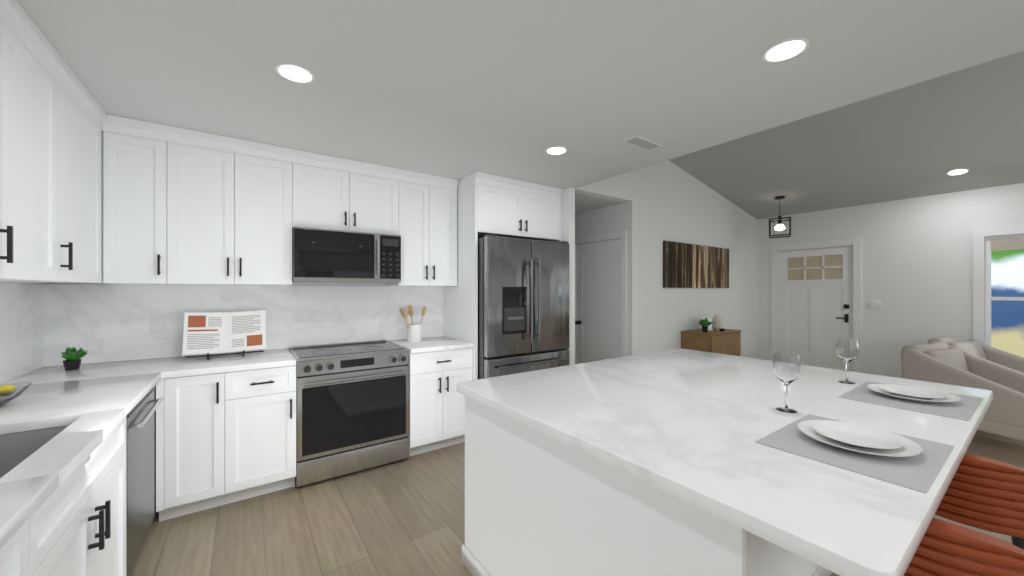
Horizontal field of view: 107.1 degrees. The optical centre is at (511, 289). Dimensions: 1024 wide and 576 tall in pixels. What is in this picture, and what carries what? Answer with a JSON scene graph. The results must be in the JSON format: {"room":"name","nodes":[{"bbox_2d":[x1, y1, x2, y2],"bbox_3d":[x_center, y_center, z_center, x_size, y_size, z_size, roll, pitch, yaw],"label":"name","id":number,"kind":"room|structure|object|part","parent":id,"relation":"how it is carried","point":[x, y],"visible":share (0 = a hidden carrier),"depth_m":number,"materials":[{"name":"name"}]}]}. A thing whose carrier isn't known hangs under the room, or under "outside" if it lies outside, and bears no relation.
{"room":"kitchen","nodes":[
{"label":"kitchen","id":0,"kind":"room"},
{"bbox_2d":[0,0,15,283],"bbox_3d":[-1.813,-0.549,1.057,0.330,1.018,0.576,0,0,-35],"label":"upper cabinet","id":1,"kind":"object","parent":0,"relation":"attached to","point":[7,7],"depth_m":1.37,"materials":[{"name":"paint"}]},
{"bbox_2d":[16,4,55,283],"bbox_3d":[-2.088,-0.549,1.446,0.330,1.018,0.603,0,0,-35],"label":"upper cabinet","id":2,"kind":"object","parent":0,"relation":"attached to","point":[35,58],"depth_m":1.57,"materials":[{"name":"paint"}]},
{"bbox_2d":[56,52,115,283],"bbox_3d":[-2.382,-0.549,1.917,0.392,1.018,0.733,0,0,-35],"label":"upper cabinet","id":3,"kind":"object","parent":0,"relation":"attached to","point":[114,230],"depth_m":2.04,"materials":[{"name":"paint"}]},
{"bbox_2d":[177,282,386,348],"bbox_3d":[-1.431,0.170,3.494,3.770,2.460,0.120,0,0,-35],"label":"wall","id":4,"kind":"structure","parent":0,"point":[340,284],"depth_m":3.35,"materials":[{"name":"paint"}]},
{"bbox_2d":[0,284,91,515],"bbox_3d":[-1.209,0.341,0.382,0.540,0.759,5.218,0,0,-35],"label":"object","id":5,"kind":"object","parent":4,"relation":"attached to","point":[66,451],"depth_m":1.39,"materials":[{"name":"white stone"}]},
{"bbox_2d":[116,116,179,287],"bbox_3d":[-2.416,-0.549,2.483,0.369,1.018,0.392,0,0,-35],"label":"upper cabinet","id":6,"kind":"object","parent":4,"relation":"attached to","point":[147,153],"depth_m":2.40,"materials":[{"name":"paint"}]},
{"bbox_2d":[180,128,303,287],"bbox_3d":[-2.041,-0.549,2.785,0.818,1.018,0.331,0,0,-35],"label":"upper cabinet","id":7,"kind":"object","parent":4,"relation":"attached to","point":[239,198],"depth_m":2.66,"materials":[{"name":"paint"}]},
{"bbox_2d":[44,284,443,367],"bbox_3d":[-1.814,0.221,3.140,2.706,0.519,0.013,0,0,-35],"label":"backsplash","id":8,"kind":"structure","parent":4,"relation":"attached to","point":[106,323],"depth_m":2.83,"materials":[{"name":"white stone"}]},
{"bbox_2d":[150,315,165,333],"bbox_3d":[-2.484,0.240,2.654,0.080,0.120,0.008,0,0,-35],"label":"outlet plate","id":9,"kind":"object","parent":8,"relation":"attached to","point":[157,322],"depth_m":2.65,"materials":[{"name":"white plastic"}]},
{"bbox_2d":[292,216,403,283],"bbox_3d":[-1.400,-0.298,3.191,0.802,0.466,0.396,0,0,-35],"label":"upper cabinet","id":10,"kind":"object","parent":4,"relation":"attached to","point":[327,251],"depth_m":3.02,"materials":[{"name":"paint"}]},
{"bbox_2d":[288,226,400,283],"bbox_3d":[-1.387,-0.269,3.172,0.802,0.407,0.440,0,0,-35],"label":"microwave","id":11,"kind":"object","parent":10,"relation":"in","point":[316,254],"depth_m":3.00,"materials":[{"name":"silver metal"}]},
{"bbox_2d":[304,151,399,227],"bbox_3d":[-1.422,-0.766,3.222,0.810,0.583,0.331,0,0,-35],"label":"upper cabinet","id":12,"kind":"object","parent":4,"relation":"attached to","point":[335,188],"depth_m":3.09,"materials":[{"name":"paint"}]},
{"bbox_2d":[380,169,459,287],"bbox_3d":[-0.880,-0.549,3.604,0.629,1.018,0.331,0,0,-35],"label":"upper cabinet","id":13,"kind":"object","parent":4,"relation":"attached to","point":[429,204],"depth_m":3.49,"materials":[{"name":"paint"}]},
{"bbox_2d":[460,172,562,239],"bbox_3d":[-0.091,-0.791,3.958,0.998,0.533,0.661,0,0,-35],"label":"upper cabinet","id":14,"kind":"object","parent":4,"relation":"attached to","point":[488,202],"depth_m":3.61,"materials":[{"name":"paint"}]},
{"bbox_2d":[17,0,1023,218],"bbox_3d":[1.846,-1.442,2.648,8.390,0.765,8.440,0,0,-35],"label":"ceiling","id":15,"kind":"structure","parent":0,"point":[461,89],"depth_m":1.98,"materials":[{"name":"paint"}]},
{"bbox_2d":[275,63,314,82],"bbox_3d":[-1.059,-1.057,1.848,0.170,0.005,0.170,0,0,-35],"label":"recessed light","id":16,"kind":"object","parent":15,"relation":"in","point":[294,72],"visible":1,"depth_m":1.84,"materials":[{"name":"paint"}]},
{"bbox_2d":[545,146,567,154],"bbox_3d":[0.338,-1.057,2.869,0.170,0.005,0.170,0,0,-35],"label":"recessed light","id":17,"kind":"object","parent":15,"relation":"in","point":[556,150],"visible":1,"depth_m":2.86,"materials":[{"name":"paint"}]},
{"bbox_2d":[624,136,661,149],"bbox_3d":[0.944,-1.056,2.722,0.300,0.008,0.100,0,0,-35],"label":"ceiling vent","id":18,"kind":"object","parent":15,"relation":"in","point":[642,142],"visible":1,"depth_m":2.71,"materials":[{"name":"metal"}]},
{"bbox_2d":[769,196,790,237],"bbox_3d":[3.881,-1.059,5.479,0.258,0.576,0.258,0,0,35],"label":"pendant lamp","id":19,"kind":"object","parent":15,"relation":"hanging from","point":[780,227],"visible":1,"depth_m":5.43,"materials":[{"name":"black metal"}]},
{"bbox_2d":[762,38,808,62],"bbox_3d":[1.207,-1.057,1.671,0.170,0.005,0.170,0,0,-35],"label":"recessed light","id":20,"kind":"object","parent":15,"relation":"in","point":[784,50],"visible":1,"depth_m":1.66,"materials":[{"name":"paint"}]},
{"bbox_2d":[946,168,969,174],"bbox_3d":[4.969,-1.315,4.215,0.168,0.035,0.170,0,0,-35],"label":"recessed light","id":21,"kind":"object","parent":15,"relation":"in","point":[958,171],"visible":1,"depth_m":4.21,"materials":[{"name":"paint"}]},
{"bbox_2d":[562,187,574,364],"bbox_3d":[-0.055,0.170,4.887,0.085,2.460,2.350,0,0,-35],"label":"wall","id":22,"kind":"structure","parent":0,"point":[568,215],"depth_m":3.93,"materials":[{"name":"paint"}]},
{"bbox_2d":[130,430,1023,575],"bbox_3d":[1.846,1.450,2.648,8.390,0.100,8.440,0,0,-35],"label":"floor","id":23,"kind":"structure","parent":0,"point":[405,517],"depth_m":2.22,"materials":[{"name":"brown wood"}]},
{"bbox_2d":[0,500,51,575],"bbox_3d":[-1.285,0.960,0.550,0.610,0.880,0.573,0,0,-35],"label":"base cabinet","id":24,"kind":"object","parent":23,"relation":"on","point":[30,554],"depth_m":0.93,"materials":[{"name":"paint"}]},
{"bbox_2d":[0,472,59,551],"bbox_3d":[-0.558,0.500,-0.455,0.638,0.039,3.101,0,0,-35],"label":"countertop","id":25,"kind":"structure","parent":24,"relation":"on","point":[20,500],"depth_m":0.88,"materials":[{"name":"white stone"}]},
{"bbox_2d":[52,464,127,575],"bbox_3d":[-1.664,1.080,1.089,0.610,0.640,0.971,0,0,-35],"label":"base cabinet","id":26,"kind":"object","parent":23,"relation":"on","point":[90,537],"depth_m":1.30,"materials":[{"name":"paint"}]},
{"bbox_2d":[52,476,91,523],"bbox_3d":[-1.635,0.726,1.087,0.425,0.012,0.684,0,0,-35],"label":"countertop","id":27,"kind":"structure","parent":26,"relation":"on","point":[73,497],"depth_m":1.16,"materials":[{"name":"white stone"}]},
{"bbox_2d":[92,384,159,575],"bbox_3d":[-2.097,0.963,1.721,0.592,0.875,0.673,0,0,-35],"label":"base cabinet","id":28,"kind":"object","parent":23,"relation":"on","point":[134,441],"depth_m":1.81,"materials":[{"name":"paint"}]},
{"bbox_2d":[160,372,239,520],"bbox_3d":[-2.104,0.960,2.569,0.378,0.880,0.610,0,0,-35],"label":"base cabinet","id":29,"kind":"object","parent":23,"relation":"on","point":[200,415],"depth_m":2.34,"materials":[{"name":"paint"}]},
{"bbox_2d":[0,372,163,435],"bbox_3d":[-2.069,0.500,1.687,0.638,0.039,0.822,0,0,-35],"label":"countertop","id":30,"kind":"structure","parent":29,"relation":"on","point":[61,403],"depth_m":1.61,"materials":[{"name":"white stone"}]},
{"bbox_2d":[0,382,31,405],"bbox_3d":[-2.156,0.414,1.538,0.250,0.130,0.250,0,0,-35],"label":"fruit bowl","id":31,"kind":"object","parent":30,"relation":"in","point":[9,391],"visible":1,"depth_m":1.57,"materials":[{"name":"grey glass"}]},
{"bbox_2d":[240,368,283,499],"bbox_3d":[-1.857,0.960,2.744,0.453,0.880,0.610,0,0,-35],"label":"base cabinet","id":32,"kind":"object","parent":23,"relation":"on","point":[262,390],"depth_m":2.52,"materials":[{"name":"paint"}]},
{"bbox_2d":[284,348,419,488],"bbox_3d":[-1.329,0.953,3.090,0.923,0.895,0.632,0,0,-35],"label":"oven range","id":33,"kind":"object","parent":23,"relation":"on","point":[344,415],"depth_m":2.82,"materials":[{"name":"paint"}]},
{"bbox_2d":[4,336,471,383],"bbox_3d":[-1.640,0.492,2.882,2.718,0.054,0.635,0,0,-35],"label":"countertop","id":34,"kind":"structure","parent":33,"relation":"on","point":[172,366],"depth_m":2.55,"materials":[{"name":"white stone"}]},
{"bbox_2d":[55,347,87,370],"bbox_3d":[-2.636,0.410,2.269,0.132,0.138,0.102,0,0,-35],"label":"potted plant","id":35,"kind":"object","parent":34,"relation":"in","point":[71,358],"visible":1,"depth_m":2.25,"materials":[{"name":"green plant"}]},
{"bbox_2d":[182,310,266,359],"bbox_3d":[-2.076,0.316,2.752,0.478,0.324,0.300,0,0,-35],"label":"cookbook","id":36,"kind":"object","parent":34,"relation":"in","point":[208,334],"visible":1,"depth_m":2.71,"materials":[{"name":"white paper"}]},
{"bbox_2d":[399,305,425,341],"bbox_3d":[-0.923,0.309,3.523,0.252,0.340,0.187,0,0,-35],"label":"utensil crock","id":37,"kind":"object","parent":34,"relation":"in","point":[414,332],"visible":1,"depth_m":3.48,"materials":[{"name":"ceramic"}]},
{"bbox_2d":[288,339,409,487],"bbox_3d":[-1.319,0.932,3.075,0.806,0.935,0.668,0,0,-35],"label":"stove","id":38,"kind":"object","parent":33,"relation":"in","point":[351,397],"depth_m":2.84,"materials":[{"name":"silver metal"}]},
{"bbox_2d":[420,348,471,452],"bbox_3d":[-0.773,0.960,3.508,0.580,0.880,0.610,0,0,-35],"label":"base cabinet","id":39,"kind":"object","parent":23,"relation":"on","point":[442,408],"depth_m":3.26,"materials":[{"name":"paint"}]},
{"bbox_2d":[444,232,568,379],"bbox_3d":[-0.052,0.455,3.871,1.015,1.890,0.787,0,0,-35],"label":"refrigerator","id":40,"kind":"object","parent":23,"relation":"on","point":[509,300],"depth_m":3.50,"materials":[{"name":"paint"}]},
{"bbox_2d":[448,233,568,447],"bbox_3d":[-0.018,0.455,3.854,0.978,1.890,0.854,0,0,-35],"label":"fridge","id":41,"kind":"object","parent":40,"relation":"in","point":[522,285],"depth_m":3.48,"materials":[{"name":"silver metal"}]},
{"bbox_2d":[459,392,828,575],"bbox_3d":[0.926,0.960,1.981,1.982,0.879,1.393,0,0,-35],"label":"kitchen island","id":42,"kind":"object","parent":23,"relation":"on","point":[535,506],"depth_m":1.36,"materials":[{"name":"paint"}]},
{"bbox_2d":[457,348,992,575],"bbox_3d":[1.004,0.499,1.881,2.050,0.039,1.615,0,0,-35],"label":"island countertop","id":43,"kind":"structure","parent":42,"relation":"on","point":[686,424],"depth_m":1.26,"materials":[{"name":"white stone"}]},
{"bbox_2d":[773,352,800,412],"bbox_3d":[1.092,0.367,1.505,0.090,0.225,0.090,0,0,-35],"label":"wineglass","id":44,"kind":"object","parent":43,"relation":"on","point":[787,368],"visible":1,"depth_m":1.48,"materials":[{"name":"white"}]},
{"bbox_2d":[835,338,858,383],"bbox_3d":[1.734,0.367,1.957,0.090,0.225,0.090,0,0,-35],"label":"wineglass","id":45,"kind":"object","parent":43,"relation":"on","point":[847,350],"visible":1,"depth_m":1.93,"materials":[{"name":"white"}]},
{"bbox_2d":[755,414,953,492],"bbox_3d":[1.058,0.478,1.172,0.460,0.003,0.365,0,0,-35],"label":"placemat","id":46,"kind":"object","parent":43,"relation":"on","point":[920,471],"visible":0.79,"depth_m":1.07,"materials":[{"name":"grey fabric"}]},
{"bbox_2d":[798,420,921,456],"bbox_3d":[1.064,0.462,1.173,0.284,0.028,0.284,0,0,-35],"label":"plates","id":47,"kind":"object","parent":46,"relation":"on","point":[857,438],"visible":1,"depth_m":1.17,"materials":[{"name":"ceramic"}]},
{"bbox_2d":[838,381,982,420],"bbox_3d":[1.766,0.478,1.677,0.500,0.003,0.375,0,0,-35],"label":"placemat","id":48,"kind":"object","parent":43,"relation":"on","point":[964,407],"visible":0.79,"depth_m":1.59,"materials":[{"name":"grey fabric"}]},
{"bbox_2d":[867,384,960,402],"bbox_3d":[1.772,0.462,1.678,0.284,0.028,0.284,0,0,-35],"label":"plates","id":49,"kind":"object","parent":48,"relation":"on","point":[914,394],"visible":1,"depth_m":1.67,"materials":[{"name":"ceramic"}]},
{"bbox_2d":[681,328,740,355],"bbox_3d":[2.714,0.975,5.130,0.790,0.850,0.438,0,0,-35],"label":"sideboard","id":50,"kind":"object","parent":23,"relation":"on","point":[727,341],"visible":0.29,"depth_m":4.95,"materials":[{"name":"brown wood"}]},
{"bbox_2d":[699,318,711,331],"bbox_3d":[2.532,0.456,4.957,0.172,0.187,0.180,0,0,-35],"label":"potted plant","id":51,"kind":"object","parent":50,"relation":"on","point":[704,322],"visible":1,"depth_m":4.92,"materials":[{"name":"green plant"}]},
{"bbox_2d":[702,317,712,330],"bbox_3d":[2.648,0.456,5.148,0.140,0.188,0.076,0,0,-15],"label":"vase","id":52,"kind":"object","parent":50,"relation":"on","point":[709,326],"visible":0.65,"depth_m":5.13,"materials":[{"name":"ceramic"}]},
{"bbox_2d":[712,315,721,329],"bbox_3d":[2.831,0.449,5.216,0.124,0.200,0.124,0,0,-35],"label":"decorative vase","id":53,"kind":"object","parent":50,"relation":"on","point":[717,322],"visible":0.96,"depth_m":5.17,"materials":[{"name":"beige ceramic"}]},
{"bbox_2d":[901,343,1023,440],"bbox_3d":[4.316,0.975,3.464,0.740,0.853,0.930,0,0,-17],"label":"sofa","id":54,"kind":"object","parent":23,"relation":"on","point":[952,365],"visible":0.54,"depth_m":3.46,"materials":[{"name":"beige fabric"}]},
{"bbox_2d":[904,518,1023,575],"bbox_3d":[1.113,0.965,1.005,0.464,0.874,0.482,0,0,-35],"label":"bar stool","id":55,"kind":"object","parent":23,"relation":"on","point":[944,548],"visible":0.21,"depth_m":0.82,"materials":[{"name":"leather"}]},
{"bbox_2d":[928,337,1023,372],"bbox_3d":[5.187,0.975,4.017,0.740,0.853,0.930,0,0,-17],"label":"armchair","id":56,"kind":"object","parent":23,"relation":"on","point":[992,354],"visible":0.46,"depth_m":4.22,"materials":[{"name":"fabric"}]},
{"bbox_2d":[934,453,1023,549],"bbox_3d":[1.603,0.965,1.351,0.464,0.874,0.482,0,0,-35],"label":"bar stool","id":57,"kind":"object","parent":23,"relation":"on","point":[984,493],"visible":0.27,"depth_m":1.17,"materials":[{"name":"leather"}]},
{"bbox_2d":[575,203,623,237],"bbox_3d":[0.767,0.170,5.540,0.120,2.460,2.230,0,0,-35],"label":"wall","id":58,"kind":"structure","parent":0,"point":[608,219],"depth_m":4.90,"materials":[{"name":"paint"}]},
{"bbox_2d":[575,230,625,363],"bbox_3d":[1.133,0.340,4.973,0.173,2.120,0.956,0,0,-35],"label":"hall door","id":59,"kind":"structure","parent":58,"relation":"in","point":[600,296],"depth_m":4.94,"materials":[{"name":"paint"}]},
{"bbox_2d":[575,160,756,358],"bbox_3d":[2.388,-0.163,5.224,4.295,3.125,0.155,0,0,-35],"label":"wall","id":60,"kind":"structure","parent":0,"point":[667,200],"depth_m":5.05,"materials":[{"name":"paint"}]},
{"bbox_3d":[2.633,-0.330,5.323,1.680,0.600,0.033,0,0,-35],"label":"canvas picture","id":61,"kind":"part","parent":60,"relation":"part of"},
{"bbox_2d":[757,183,1023,377],"bbox_3d":[5.902,0.100,4.072,0.120,2.600,6.090,0,0,-35],"label":"wall","id":62,"kind":"structure","parent":0,"point":[917,266],"depth_m":4.97,"materials":[{"name":"paint"}]},
{"bbox_2d":[771,238,860,371],"bbox_3d":[4.650,0.333,5.820,0.149,2.135,1.116,0,0,-35],"label":"front door","id":63,"kind":"structure","parent":62,"relation":"in","point":[819,298],"depth_m":5.77,"materials":[{"name":"paint"}]},
{"bbox_2d":[868,300,880,308],"bbox_3d":[5.006,0.200,5.226,0.011,0.120,0.130,0,0,-35],"label":"light switch","id":64,"kind":"object","parent":62,"relation":"attached to","point":[874,304],"visible":1,"depth_m":5.22,"materials":[{"name":"white plastic"}]},
{"bbox_2d":[973,226,1023,345],"bbox_3d":[5.982,0.100,3.902,0.145,1.630,1.590,0,0,-35],"label":"window","id":65,"kind":"structure","parent":62,"relation":"in","point":[1007,241],"depth_m":4.45,"materials":[{"name":"paint"}]},
{"label":"outside","id":66,"kind":"structure","parent":0,"visible":0},
{"bbox_2d":[991,250,1023,357],"bbox_3d":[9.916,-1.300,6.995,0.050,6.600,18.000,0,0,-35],"label":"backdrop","id":67,"kind":"structure","parent":66,"point":[1007,316],"depth_m":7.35,"materials":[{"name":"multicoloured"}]}
]}

